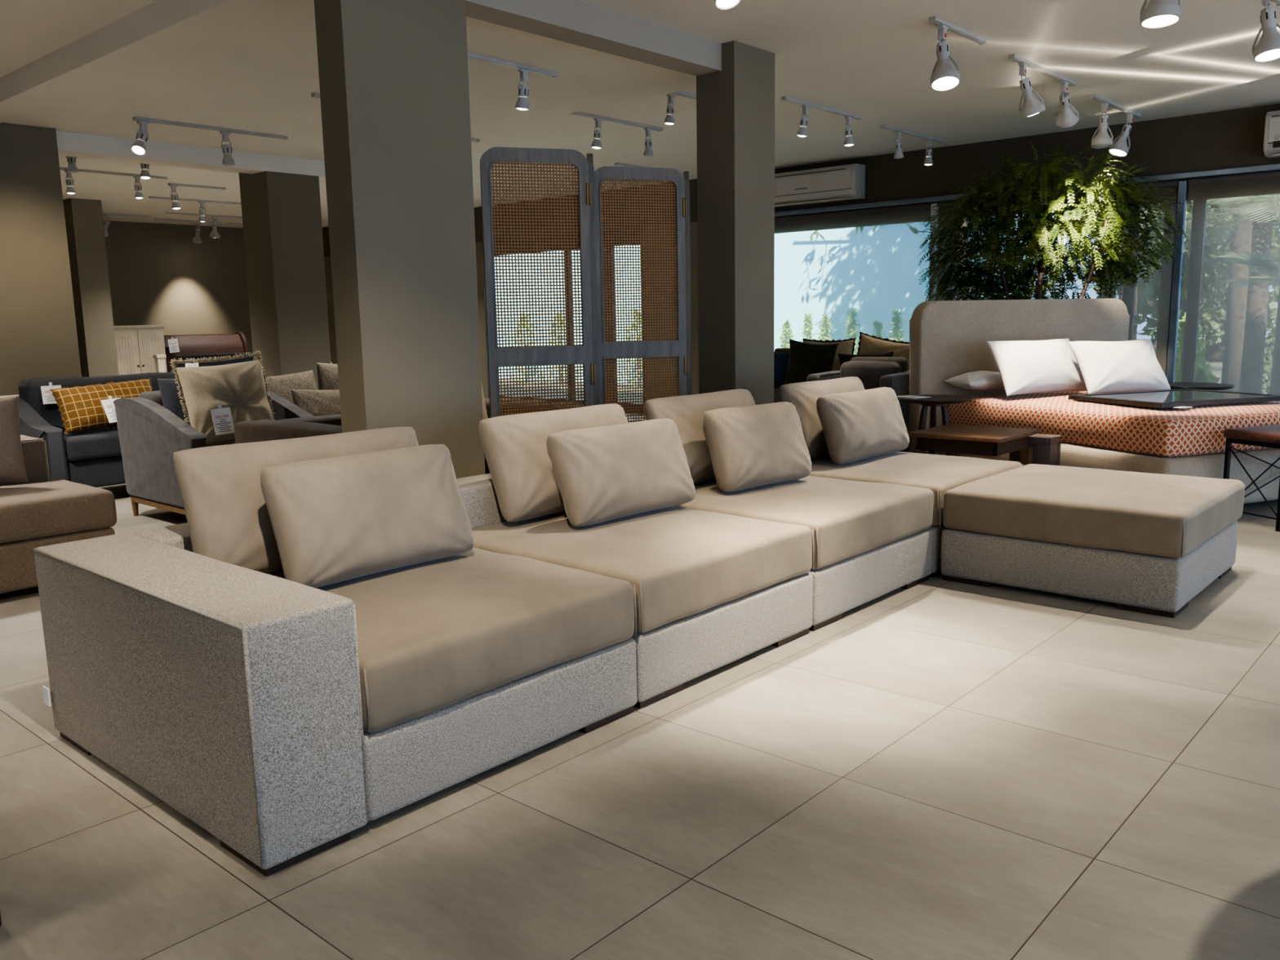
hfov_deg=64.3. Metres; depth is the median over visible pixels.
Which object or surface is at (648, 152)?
spotlight
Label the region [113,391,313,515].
armchair
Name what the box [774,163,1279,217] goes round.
trim
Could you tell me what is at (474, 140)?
track rail
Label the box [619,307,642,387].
shrub
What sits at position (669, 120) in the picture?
spotlight
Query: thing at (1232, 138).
wall
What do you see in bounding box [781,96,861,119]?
track rail
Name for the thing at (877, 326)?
shrub
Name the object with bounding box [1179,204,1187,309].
tree
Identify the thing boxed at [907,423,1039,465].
side table
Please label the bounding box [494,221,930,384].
window
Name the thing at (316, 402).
cushion
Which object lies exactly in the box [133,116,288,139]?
track rail
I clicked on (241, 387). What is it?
tufted cushion
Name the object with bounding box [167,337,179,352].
price tag
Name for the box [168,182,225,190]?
track rail
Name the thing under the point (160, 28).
beam
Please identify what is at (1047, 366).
bed pillow
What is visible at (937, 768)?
floor
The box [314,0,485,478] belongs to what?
pillar
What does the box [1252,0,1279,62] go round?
spotlight
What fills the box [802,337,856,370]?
cushion
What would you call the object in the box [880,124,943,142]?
track rail
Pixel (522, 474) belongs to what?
sofa cushion
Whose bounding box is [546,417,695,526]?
sofa cushion
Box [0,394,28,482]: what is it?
cushion
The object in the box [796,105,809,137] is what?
spotlight
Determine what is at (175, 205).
spotlight
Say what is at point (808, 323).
shrub
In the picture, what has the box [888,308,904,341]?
shrub
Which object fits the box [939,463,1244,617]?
ottoman
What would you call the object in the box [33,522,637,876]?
module
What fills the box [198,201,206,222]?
spotlight
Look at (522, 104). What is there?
spotlight
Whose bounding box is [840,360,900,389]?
cushion
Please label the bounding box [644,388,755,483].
sofa cushion
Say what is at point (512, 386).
ground
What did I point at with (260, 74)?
ceiling
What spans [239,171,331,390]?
pillar
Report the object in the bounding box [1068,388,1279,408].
tray
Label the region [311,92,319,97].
track rail
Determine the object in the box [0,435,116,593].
sofa
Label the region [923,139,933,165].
spotlight
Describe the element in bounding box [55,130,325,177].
beam
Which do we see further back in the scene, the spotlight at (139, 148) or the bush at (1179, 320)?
the bush at (1179, 320)
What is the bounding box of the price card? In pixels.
[897,395,931,398]
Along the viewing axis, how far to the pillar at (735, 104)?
5.69 m
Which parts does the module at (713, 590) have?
backrest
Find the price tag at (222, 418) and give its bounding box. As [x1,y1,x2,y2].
[210,404,234,435]
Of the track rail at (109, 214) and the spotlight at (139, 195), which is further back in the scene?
the track rail at (109, 214)
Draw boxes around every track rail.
[59,167,167,179]
[102,213,151,217]
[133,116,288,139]
[148,195,240,204]
[154,217,242,225]
[164,212,242,218]
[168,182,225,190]
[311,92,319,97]
[467,52,558,77]
[471,137,479,142]
[567,111,662,131]
[614,162,646,167]
[670,90,696,99]
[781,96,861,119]
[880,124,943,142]
[928,16,986,44]
[1008,53,1076,86]
[1089,93,1141,118]
[1272,0,1279,6]
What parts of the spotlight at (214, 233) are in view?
lamp shade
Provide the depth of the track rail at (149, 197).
11.96 m
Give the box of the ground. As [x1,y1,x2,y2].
[499,379,642,403]
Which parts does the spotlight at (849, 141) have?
lamp shade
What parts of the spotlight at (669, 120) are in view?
lamp shade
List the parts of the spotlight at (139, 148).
lamp shade, bulb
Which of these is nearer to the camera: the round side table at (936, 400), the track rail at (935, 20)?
the track rail at (935, 20)
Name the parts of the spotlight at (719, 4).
bulb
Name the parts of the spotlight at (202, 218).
lamp shade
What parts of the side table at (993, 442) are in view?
leg, leg, leg, leg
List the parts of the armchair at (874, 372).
armrest, backrest, armrest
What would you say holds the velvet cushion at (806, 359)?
on the sofa at (775, 398)
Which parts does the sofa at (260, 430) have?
armrest, backrest, armrest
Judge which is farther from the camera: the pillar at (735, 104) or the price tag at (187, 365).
the price tag at (187, 365)
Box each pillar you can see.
[0,122,81,397]
[62,198,118,377]
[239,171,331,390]
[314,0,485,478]
[696,40,774,404]
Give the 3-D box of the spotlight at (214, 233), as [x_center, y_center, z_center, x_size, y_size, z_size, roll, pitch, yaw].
[-5.745,-3.405,13.745,0.137,0.280,0.128,7,12,41]
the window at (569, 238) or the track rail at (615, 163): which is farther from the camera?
the window at (569, 238)
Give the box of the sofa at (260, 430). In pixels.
[234,398,583,473]
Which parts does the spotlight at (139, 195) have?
lamp shade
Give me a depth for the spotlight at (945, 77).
5.11 m
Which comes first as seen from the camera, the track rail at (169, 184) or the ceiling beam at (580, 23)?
the ceiling beam at (580, 23)
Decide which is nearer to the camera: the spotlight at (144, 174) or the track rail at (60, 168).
the spotlight at (144, 174)
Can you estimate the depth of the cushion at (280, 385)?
6.89 m
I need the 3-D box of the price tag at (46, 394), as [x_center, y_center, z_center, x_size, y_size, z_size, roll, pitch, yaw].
[-3.946,-0.584,6.836,0.017,0.141,0.125,7,12,41]
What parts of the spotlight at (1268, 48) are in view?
lamp shade, bulb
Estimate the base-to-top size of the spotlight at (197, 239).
0.281 m
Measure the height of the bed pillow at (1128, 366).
0.342 m
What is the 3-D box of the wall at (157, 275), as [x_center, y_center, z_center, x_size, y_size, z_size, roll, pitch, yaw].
[-9.668,-1.913,12.017,0.200,2.580,12.650,7,12,41]
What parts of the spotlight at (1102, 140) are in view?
bulb, lamp shade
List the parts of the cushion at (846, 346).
trim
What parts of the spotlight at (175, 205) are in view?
lamp shade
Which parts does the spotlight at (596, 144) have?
lamp shade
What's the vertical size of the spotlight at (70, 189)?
0.207 m
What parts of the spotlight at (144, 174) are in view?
lamp shade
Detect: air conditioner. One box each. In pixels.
[774,163,865,207]
[1262,110,1279,158]
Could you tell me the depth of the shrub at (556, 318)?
17.58 m
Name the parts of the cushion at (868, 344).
trim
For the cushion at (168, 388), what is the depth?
5.91 m
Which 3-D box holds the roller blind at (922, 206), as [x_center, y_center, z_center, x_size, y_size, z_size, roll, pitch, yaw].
[1.917,-1.574,10.018,1.950,2.070,0.044,7,12,41]
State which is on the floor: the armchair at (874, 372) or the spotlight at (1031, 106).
the armchair at (874, 372)
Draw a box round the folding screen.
[480,146,691,422]
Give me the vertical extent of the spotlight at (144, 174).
0.217 m
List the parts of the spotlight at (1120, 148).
bulb, lamp shade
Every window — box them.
[493,228,644,413]
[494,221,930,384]
[774,186,1116,297]
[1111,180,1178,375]
[1142,170,1277,377]
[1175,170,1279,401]
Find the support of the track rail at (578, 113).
attached to the ceiling at (874, 60)
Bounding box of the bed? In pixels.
[907,297,1279,503]
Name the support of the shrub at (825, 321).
on the ground
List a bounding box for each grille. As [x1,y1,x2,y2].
[936,44,948,54]
[1260,10,1275,23]
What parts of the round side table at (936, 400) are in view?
leg, leg, leg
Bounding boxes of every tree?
[913,142,1187,301]
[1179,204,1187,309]
[1183,200,1187,253]
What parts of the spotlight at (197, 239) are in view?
lamp shade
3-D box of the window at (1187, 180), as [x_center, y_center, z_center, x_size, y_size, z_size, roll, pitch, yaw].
[5.909,-1.108,6.678,5.300,2.130,0.050,7,12,41]
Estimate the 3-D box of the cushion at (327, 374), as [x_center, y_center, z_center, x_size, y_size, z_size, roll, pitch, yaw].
[-2.123,-0.646,7.357,0.137,0.422,0.460,8,13,44]
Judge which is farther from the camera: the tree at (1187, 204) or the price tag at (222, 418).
the tree at (1187, 204)
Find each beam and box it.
[0,0,302,123]
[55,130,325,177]
[465,0,721,75]
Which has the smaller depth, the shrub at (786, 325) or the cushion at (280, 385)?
the cushion at (280, 385)
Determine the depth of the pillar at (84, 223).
11.88 m
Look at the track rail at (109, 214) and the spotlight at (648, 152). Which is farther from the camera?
the track rail at (109, 214)
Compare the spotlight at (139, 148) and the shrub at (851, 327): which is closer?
the spotlight at (139, 148)
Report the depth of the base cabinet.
13.03 m
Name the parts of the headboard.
rail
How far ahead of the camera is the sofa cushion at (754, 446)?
4.21 m
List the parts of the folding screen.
panel, panel, panel, panel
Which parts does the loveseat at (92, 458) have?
armrest, backrest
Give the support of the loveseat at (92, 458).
on the floor
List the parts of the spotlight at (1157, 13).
bulb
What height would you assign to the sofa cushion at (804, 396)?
0.380 m
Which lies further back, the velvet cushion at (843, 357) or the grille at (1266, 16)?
the velvet cushion at (843, 357)
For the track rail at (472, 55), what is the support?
attached to the ceiling at (260, 74)
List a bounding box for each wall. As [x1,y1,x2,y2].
[102,220,252,352]
[322,103,1279,400]
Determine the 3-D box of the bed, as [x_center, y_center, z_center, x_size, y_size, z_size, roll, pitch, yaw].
[3.133,-0.568,6.546,1.860,1.205,2.102,-4,10,-20]
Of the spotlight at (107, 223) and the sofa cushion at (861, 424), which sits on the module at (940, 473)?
the sofa cushion at (861, 424)
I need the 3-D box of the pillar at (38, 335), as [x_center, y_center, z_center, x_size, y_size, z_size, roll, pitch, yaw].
[-4.460,-1.210,7.064,0.430,2.580,0.845,7,12,41]
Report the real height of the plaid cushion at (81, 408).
0.319 m
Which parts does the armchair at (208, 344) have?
post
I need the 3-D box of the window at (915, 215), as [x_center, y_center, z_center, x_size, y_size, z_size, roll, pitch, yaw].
[2.574,-1.517,9.595,3.600,2.130,0.050,7,12,41]
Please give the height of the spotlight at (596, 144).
0.206 m
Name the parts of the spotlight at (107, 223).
lamp shade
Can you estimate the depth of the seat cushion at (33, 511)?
4.41 m
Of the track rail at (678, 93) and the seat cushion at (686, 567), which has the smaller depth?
the seat cushion at (686, 567)
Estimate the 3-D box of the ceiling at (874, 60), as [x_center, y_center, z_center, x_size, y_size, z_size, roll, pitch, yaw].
[-2.272,-2.374,5.306,20.000,0.200,12.650,7,12,41]
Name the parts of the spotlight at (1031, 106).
lamp shade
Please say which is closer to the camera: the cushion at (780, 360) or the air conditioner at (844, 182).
the cushion at (780, 360)
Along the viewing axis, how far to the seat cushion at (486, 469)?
5.35 m
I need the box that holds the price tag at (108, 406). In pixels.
[100,395,120,422]
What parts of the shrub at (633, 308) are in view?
stem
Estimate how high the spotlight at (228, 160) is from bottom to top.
0.228 m
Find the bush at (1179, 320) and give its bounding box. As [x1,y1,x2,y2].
[1174,320,1179,382]
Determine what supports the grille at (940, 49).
attached to the spotlight at (945, 77)
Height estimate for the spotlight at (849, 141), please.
0.207 m
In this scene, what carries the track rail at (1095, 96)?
attached to the ceiling at (874, 60)
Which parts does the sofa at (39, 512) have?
backrest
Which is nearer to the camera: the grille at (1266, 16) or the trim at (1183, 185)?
the grille at (1266, 16)
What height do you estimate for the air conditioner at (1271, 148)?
0.316 m
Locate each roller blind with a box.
[774,203,931,222]
[936,186,1114,301]
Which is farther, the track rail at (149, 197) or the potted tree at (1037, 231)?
the track rail at (149, 197)
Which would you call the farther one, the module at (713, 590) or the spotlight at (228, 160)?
the spotlight at (228, 160)
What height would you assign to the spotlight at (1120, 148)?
0.303 m
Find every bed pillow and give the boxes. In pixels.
[943,370,1004,390]
[986,337,1087,395]
[1068,339,1170,394]
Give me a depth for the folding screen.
5.00 m
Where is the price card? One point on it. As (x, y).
(904, 396)
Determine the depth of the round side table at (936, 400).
6.54 m
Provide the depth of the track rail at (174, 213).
13.61 m
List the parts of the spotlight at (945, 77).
lamp shade, bulb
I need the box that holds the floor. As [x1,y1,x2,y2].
[0,413,1279,959]
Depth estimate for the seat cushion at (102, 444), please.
6.58 m
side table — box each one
[897,394,973,455]
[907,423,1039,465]
[1168,382,1234,390]
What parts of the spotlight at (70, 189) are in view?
lamp shade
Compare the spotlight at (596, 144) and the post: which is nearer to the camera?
the spotlight at (596, 144)
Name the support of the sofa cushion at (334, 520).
on the module at (282, 717)
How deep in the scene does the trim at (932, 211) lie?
9.23 m
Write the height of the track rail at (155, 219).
0.023 m
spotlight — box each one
[64,170,75,194]
[65,155,78,173]
[103,214,111,236]
[130,120,149,155]
[133,176,143,199]
[139,163,151,179]
[168,185,181,208]
[192,222,202,243]
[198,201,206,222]
[209,216,219,238]
[219,131,235,165]
[515,68,529,110]
[591,118,602,148]
[643,128,653,156]
[663,93,675,124]
[714,0,741,9]
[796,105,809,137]
[844,115,854,146]
[893,131,903,159]
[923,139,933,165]
[929,24,959,90]
[1017,62,1045,118]
[1055,80,1079,128]
[1090,102,1113,148]
[1107,113,1133,156]
[1139,0,1181,28]
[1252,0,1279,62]
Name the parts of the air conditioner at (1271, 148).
panel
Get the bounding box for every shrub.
[507,312,543,382]
[545,311,579,384]
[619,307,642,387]
[777,319,793,348]
[800,312,816,342]
[816,313,832,341]
[844,306,859,354]
[871,320,884,337]
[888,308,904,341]
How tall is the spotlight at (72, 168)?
0.217 m
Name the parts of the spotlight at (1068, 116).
lamp shade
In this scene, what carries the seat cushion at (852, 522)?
on the module at (872, 540)
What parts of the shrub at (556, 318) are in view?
stem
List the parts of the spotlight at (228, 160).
lamp shade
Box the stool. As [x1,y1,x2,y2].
[1008,433,1061,465]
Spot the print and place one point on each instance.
(223, 419)
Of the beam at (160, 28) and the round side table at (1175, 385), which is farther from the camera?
the round side table at (1175, 385)
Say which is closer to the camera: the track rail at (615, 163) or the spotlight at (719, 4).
the spotlight at (719, 4)
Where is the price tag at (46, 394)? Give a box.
[40,382,61,404]
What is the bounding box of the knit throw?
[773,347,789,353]
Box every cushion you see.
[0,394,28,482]
[0,480,116,543]
[49,377,152,435]
[63,426,121,461]
[157,378,186,422]
[169,350,275,446]
[173,426,418,573]
[260,444,473,587]
[264,369,316,403]
[268,546,634,733]
[290,389,340,416]
[316,362,339,390]
[471,506,812,633]
[478,403,627,522]
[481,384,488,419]
[484,452,489,473]
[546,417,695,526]
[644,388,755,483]
[675,475,933,569]
[702,401,811,492]
[773,351,789,387]
[773,388,778,402]
[777,376,865,458]
[783,338,838,384]
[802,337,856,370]
[808,451,1022,525]
[816,386,909,464]
[837,351,893,368]
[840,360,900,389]
[857,331,909,369]
[942,463,1244,558]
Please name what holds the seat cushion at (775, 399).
on the sofa at (775, 398)
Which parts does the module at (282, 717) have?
backrest, armrest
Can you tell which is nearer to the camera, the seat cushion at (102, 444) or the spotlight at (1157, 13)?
the spotlight at (1157, 13)
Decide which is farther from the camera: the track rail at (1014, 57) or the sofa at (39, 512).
the track rail at (1014, 57)
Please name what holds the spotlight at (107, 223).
hanging from the track rail at (109, 214)
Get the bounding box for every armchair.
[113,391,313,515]
[164,332,248,372]
[806,356,909,452]
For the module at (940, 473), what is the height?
0.547 m
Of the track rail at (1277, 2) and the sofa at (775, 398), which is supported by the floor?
the sofa at (775, 398)
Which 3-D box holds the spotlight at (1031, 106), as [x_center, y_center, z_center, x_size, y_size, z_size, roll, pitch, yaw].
[2.311,-2.292,6.003,0.149,0.303,0.163,7,12,41]
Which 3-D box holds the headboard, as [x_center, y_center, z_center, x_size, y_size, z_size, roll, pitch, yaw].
[-5.462,-1.287,13.405,0.070,0.750,1.200,7,12,41]
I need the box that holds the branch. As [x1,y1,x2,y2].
[809,222,918,243]
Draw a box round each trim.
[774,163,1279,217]
[928,203,938,301]
[1166,180,1187,382]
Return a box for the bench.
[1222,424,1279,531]
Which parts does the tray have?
glass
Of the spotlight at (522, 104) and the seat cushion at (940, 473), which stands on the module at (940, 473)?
the seat cushion at (940, 473)
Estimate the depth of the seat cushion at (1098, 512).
4.06 m
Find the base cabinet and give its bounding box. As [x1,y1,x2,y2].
[113,324,167,375]
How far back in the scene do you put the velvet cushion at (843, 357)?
8.49 m
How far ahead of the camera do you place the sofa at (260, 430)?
5.23 m
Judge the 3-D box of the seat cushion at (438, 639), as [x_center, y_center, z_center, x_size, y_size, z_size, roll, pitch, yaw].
[-0.666,0.378,2.895,0.975,0.197,0.913,7,12,41]
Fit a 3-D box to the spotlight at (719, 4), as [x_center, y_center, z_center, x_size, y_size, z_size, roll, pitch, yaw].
[0.318,-1.919,3.830,0.143,0.275,0.124,7,12,41]
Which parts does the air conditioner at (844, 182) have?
panel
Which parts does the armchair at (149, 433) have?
leg, backrest, frame, armrest, armrest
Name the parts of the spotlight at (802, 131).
lamp shade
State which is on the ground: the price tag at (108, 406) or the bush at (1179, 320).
the bush at (1179, 320)
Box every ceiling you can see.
[0,0,1279,227]
[2,0,696,160]
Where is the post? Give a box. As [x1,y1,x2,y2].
[152,354,166,372]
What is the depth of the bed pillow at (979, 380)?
6.94 m
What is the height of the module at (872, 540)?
0.547 m
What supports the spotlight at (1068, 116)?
hanging from the track rail at (1014, 57)
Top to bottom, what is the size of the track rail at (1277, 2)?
0.023 m
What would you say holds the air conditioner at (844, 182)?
attached to the wall at (1232, 138)
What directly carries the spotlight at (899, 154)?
hanging from the track rail at (885, 126)
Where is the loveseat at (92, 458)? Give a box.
[17,372,176,487]
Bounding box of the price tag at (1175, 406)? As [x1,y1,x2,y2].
[1173,406,1192,408]
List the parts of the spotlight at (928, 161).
lamp shade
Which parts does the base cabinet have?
door, door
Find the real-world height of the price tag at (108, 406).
0.171 m
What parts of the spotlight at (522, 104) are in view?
lamp shade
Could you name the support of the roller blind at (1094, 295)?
attached to the window at (915, 215)
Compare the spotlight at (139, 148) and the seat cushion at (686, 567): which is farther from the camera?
the spotlight at (139, 148)
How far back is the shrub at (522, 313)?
18.15 m
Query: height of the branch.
0.956 m
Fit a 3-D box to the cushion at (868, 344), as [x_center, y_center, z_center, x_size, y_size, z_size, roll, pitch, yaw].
[2.072,-1.000,8.651,0.603,0.514,0.127,4,11,30]
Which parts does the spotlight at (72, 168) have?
lamp shade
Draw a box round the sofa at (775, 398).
[773,369,909,402]
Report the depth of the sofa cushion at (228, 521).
2.86 m
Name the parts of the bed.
headboard, mattress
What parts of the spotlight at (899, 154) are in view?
lamp shade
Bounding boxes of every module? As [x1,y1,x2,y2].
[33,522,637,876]
[456,473,813,708]
[675,475,934,631]
[808,451,1022,577]
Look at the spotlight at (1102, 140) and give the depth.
7.15 m
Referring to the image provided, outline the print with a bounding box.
[216,418,231,431]
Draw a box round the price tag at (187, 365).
[185,358,198,367]
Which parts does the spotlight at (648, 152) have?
lamp shade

